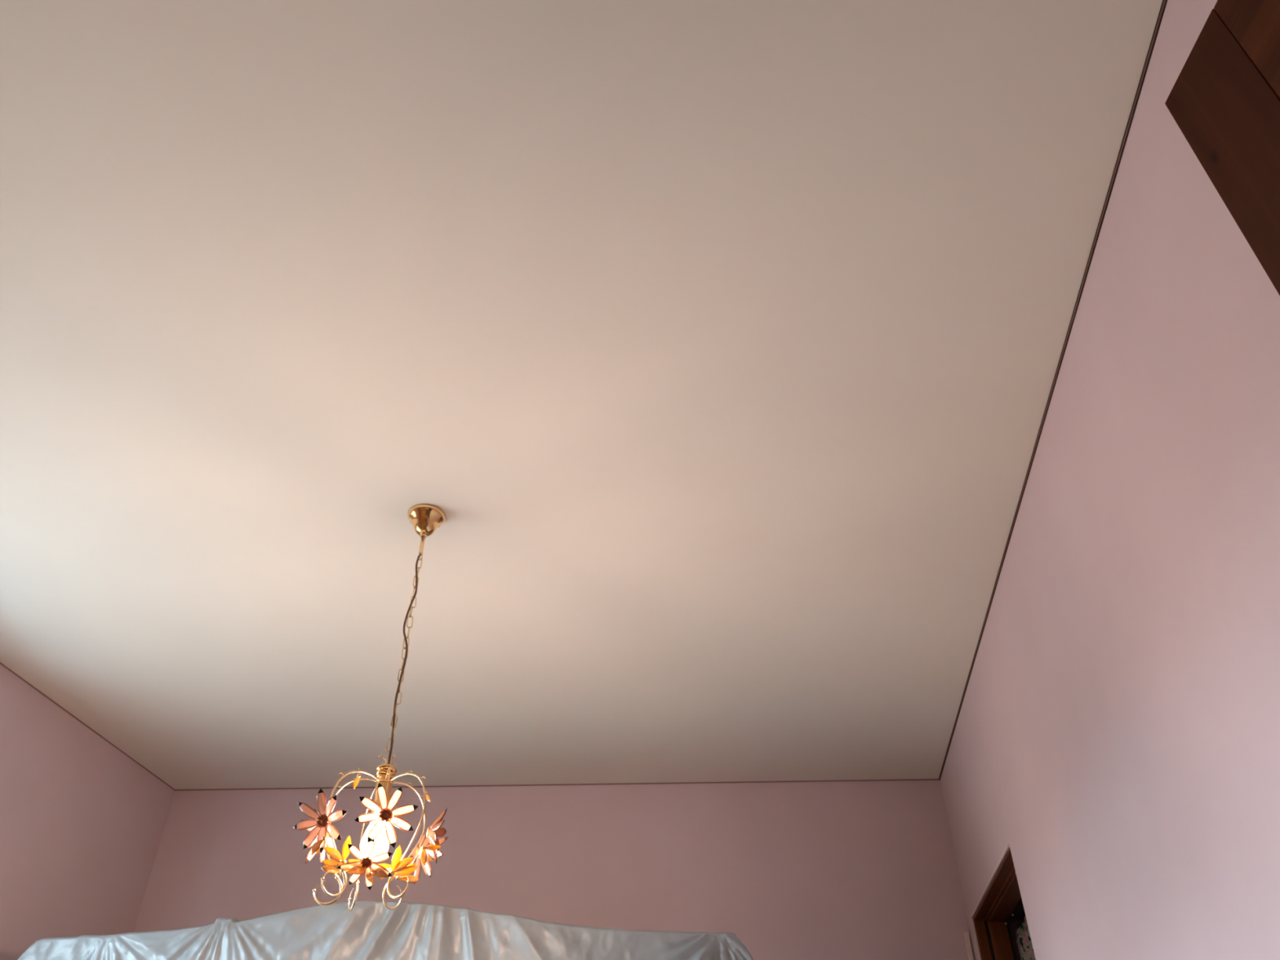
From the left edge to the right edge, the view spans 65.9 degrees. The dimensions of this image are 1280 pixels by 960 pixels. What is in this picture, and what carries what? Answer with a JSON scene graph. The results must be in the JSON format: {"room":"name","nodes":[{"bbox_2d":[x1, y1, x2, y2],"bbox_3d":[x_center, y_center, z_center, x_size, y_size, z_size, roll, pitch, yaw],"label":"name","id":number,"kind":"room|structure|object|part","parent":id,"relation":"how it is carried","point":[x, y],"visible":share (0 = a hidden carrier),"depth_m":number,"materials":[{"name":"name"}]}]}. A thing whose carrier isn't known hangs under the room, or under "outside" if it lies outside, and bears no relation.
{"room":"bedroom","nodes":[
{"label":"bedroom","id":0,"kind":"room"},
{"bbox_2d":[0,663,174,959],"bbox_3d":[-2.410,1.299,2.040,0.260,2.720,4.850,-5,-38,6],"label":"wall","id":1,"kind":"structure","parent":0,"point":[82,823],"depth_m":3.64,"materials":[{"name":"pink paint"}]},
{"bbox_2d":[0,662,174,790],"bbox_3d":[-2.315,0.082,2.688,0.003,0.004,4.207,-5,-38,6],"label":"trim","id":2,"kind":"structure","parent":1,"relation":"attached to","point":[2,664],"depth_m":3.77,"materials":[{"name":"brown"}]},
{"bbox_2d":[133,780,975,959],"bbox_3d":[-0.355,2.448,3.532,3.562,2.720,0.149,-1,-38,1],"label":"wall","id":3,"kind":"structure","parent":0,"point":[834,870],"depth_m":4.10,"materials":[{"name":"pink paint"}]},
{"bbox_2d":[173,778,939,791],"bbox_3d":[-0.372,1.330,4.305,3.345,0.005,0.004,-1,-38,1],"label":"trim","id":4,"kind":"structure","parent":3,"relation":"attached to","point":[909,779],"depth_m":4.30,"materials":[{"name":"brown"}]},
{"bbox_2d":[963,931,973,959],"bbox_3d":[1.290,2.612,3.250,0.019,2.098,0.020,-5,-38,6],"label":"trim","id":5,"kind":"structure","parent":3,"relation":"attached to","point":[966,934],"depth_m":3.86,"materials":[{"name":"pink paint"}]},
{"bbox_2d":[0,0,1162,789],"bbox_3d":[-0.720,-0.456,2.135,3.886,0.150,7.000,-5,-38,6],"label":"ceiling","id":6,"kind":"structure","parent":0,"point":[717,345],"depth_m":2.26,"materials":[{"name":"white paint"}]},
{"bbox_2d":[293,503,448,911],"bbox_3d":[-0.588,0.486,2.395,0.341,1.018,0.280,9,-39,-12],"label":"chandelier","id":7,"kind":"object","parent":6,"relation":"hanging from","point":[424,518],"visible":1,"depth_m":2.13,"materials":[{"name":"gold metal"}]},
{"bbox_2d":[316,815,328,826],"bbox_3d":[-0.683,0.736,2.128,0.025,0.024,0.009,-7,-24,9],"label":"flower","id":8,"kind":"object","parent":7,"relation":"on","point":[322,821],"depth_m":2.13,"materials":[{"name":"orange metal"}]},
{"bbox_3d":[-0.653,0.777,2.205,0.109,0.224,0.012,-3,-38,4],"label":"arm","id":9,"kind":"part","parent":7,"relation":"part of","materials":[{"name":"gold metal"}]},
{"bbox_3d":[-0.638,0.743,2.162,0.109,0.224,0.009,28,-46,-32],"label":"arm","id":10,"kind":"part","parent":7,"relation":"part of","materials":[{"name":"gold metal"}]},
{"bbox_3d":[-0.622,0.806,2.243,0.013,0.224,0.109,19,-42,-23],"label":"arm","id":11,"kind":"part","parent":7,"relation":"part of","materials":[{"name":"gold metal"}]},
{"bbox_2d":[360,857,371,867],"bbox_3d":[-0.574,0.803,2.073,0.022,0.020,0.009,7,-1,-9],"label":"flower","id":12,"kind":"object","parent":7,"relation":"on","point":[366,862],"depth_m":2.07,"materials":[{"name":"orange metal"}]},
{"bbox_3d":[-0.584,0.789,2.183,0.061,0.101,0.061,9,-39,-12],"label":"bulb","id":13,"kind":"part","parent":7,"relation":"part of","materials":[{"name":"white glass"}]},
{"bbox_3d":[-0.570,0.728,2.143,0.021,0.223,0.108,12,-39,-15],"label":"arm","id":14,"kind":"part","parent":7,"relation":"part of","materials":[{"name":"gold metal"}]},
{"bbox_2d":[373,780,391,813],"bbox_3d":[-0.584,0.722,2.235,0.037,0.071,0.037,9,-39,-12],"label":"socket","id":15,"kind":"object","parent":7,"relation":"attached to","point":[384,783],"depth_m":2.24,"materials":[{"name":"gold metal"}]},
{"bbox_2d":[379,808,391,821],"bbox_3d":[-0.539,0.710,2.091,0.025,0.024,0.009,13,-27,-16],"label":"flower center","id":16,"kind":"object","parent":7,"relation":"on","point":[385,815],"depth_m":2.09,"materials":[{"name":"brown metal"}]},
{"bbox_3d":[-0.585,0.679,2.268,0.049,0.040,0.049,9,-39,-12],"label":"crown","id":17,"kind":"part","parent":7,"relation":"part of","materials":[{"name":"gold metal"}]},
{"bbox_3d":[-0.537,0.802,2.238,0.109,0.224,0.011,31,-48,-34],"label":"arm","id":18,"kind":"part","parent":7,"relation":"part of","materials":[{"name":"gold metal"}]},
{"bbox_3d":[-0.520,0.753,2.175,0.109,0.224,0.009,-16,-40,19],"label":"arm","id":19,"kind":"part","parent":7,"relation":"part of","materials":[{"name":"gold metal"}]},
{"bbox_2d":[416,846,422,856],"bbox_3d":[-0.499,0.846,2.246,0.025,0.024,0.009,-23,-49,26],"label":"flower","id":20,"kind":"object","parent":7,"relation":"on","point":[419,850],"depth_m":2.24,"materials":[{"name":"metal"}]},
{"bbox_3d":[-0.588,0.181,2.656,0.019,0.084,0.019,9,-39,-12],"label":"stem","id":21,"kind":"part","parent":7,"relation":"part of","materials":[{"name":"gold metal"}]},
{"bbox_2d":[940,0,1279,959],"bbox_3d":[1.172,1.028,1.721,0.300,2.720,4.950,-5,-38,6],"label":"wall","id":22,"kind":"structure","parent":0,"point":[1117,727],"depth_m":1.85,"materials":[{"name":"pink paint"}]},
{"bbox_2d":[970,844,1035,959],"bbox_3d":[1.381,2.255,2.819,0.305,2.131,0.886,-5,-38,6],"label":"door","id":23,"kind":"structure","parent":22,"relation":"in","point":[1001,910],"depth_m":3.71,"materials":[{"name":"black reddish-brown varnished wood"}]},
{"bbox_2d":[1016,918,1024,928],"bbox_3d":[1.395,1.449,3.436,0.024,0.024,0.874,-5,-38,6],"label":"curtain rod","id":24,"kind":"object","parent":23,"relation":"attached to","point":[1018,926],"visible":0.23,"depth_m":3.73,"materials":[{"name":"grey metal"}]},
{"bbox_2d":[1016,915,1035,959],"bbox_3d":[1.380,2.264,2.808,0.070,2.036,0.840,-5,-38,6],"label":"curtain","id":25,"kind":"object","parent":24,"relation":"hanging from","point":[1024,941],"visible":0.17,"depth_m":3.64,"materials":[{"name":"fabric"}]},
{"bbox_2d":[938,0,1167,780],"bbox_3d":[1.001,-0.088,2.495,0.005,0.005,4.558,-5,-38,6],"label":"trim","id":26,"kind":"structure","parent":22,"relation":"attached to","point":[1164,2],"depth_m":2.12,"materials":[{"name":"black"}]},
{"bbox_2d":[1164,0,1279,295],"bbox_3d":[0.626,0.144,0.102,0.161,2.108,0.880,1,-38,-2],"label":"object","id":27,"kind":"structure","parent":22,"relation":"in","point":[1224,100],"depth_m":0.96,"materials":[{"name":"brown wood"}]},
{"bbox_3d":[0.622,-0.609,0.688,0.040,0.200,0.666,1,-38,-2],"label":"rail","id":28,"kind":"part","parent":27,"relation":"part of","materials":[{"name":"brown wood"}]},
{"bbox_3d":[-0.793,2.286,2.716,2.070,1.976,0.493,-1,-38,1],"label":"wardrobe","id":29,"kind":"object","parent":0,"visible":0},
{"bbox_2d":[17,900,753,959],"bbox_3d":[-0.786,2.262,2.721,2.441,1.982,0.554,-1,-38,1],"label":"sheet","id":30,"kind":"object","parent":29,"relation":"on","point":[371,931],"visible":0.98,"depth_m":3.05,"materials":[{"name":"grey"}]}
]}

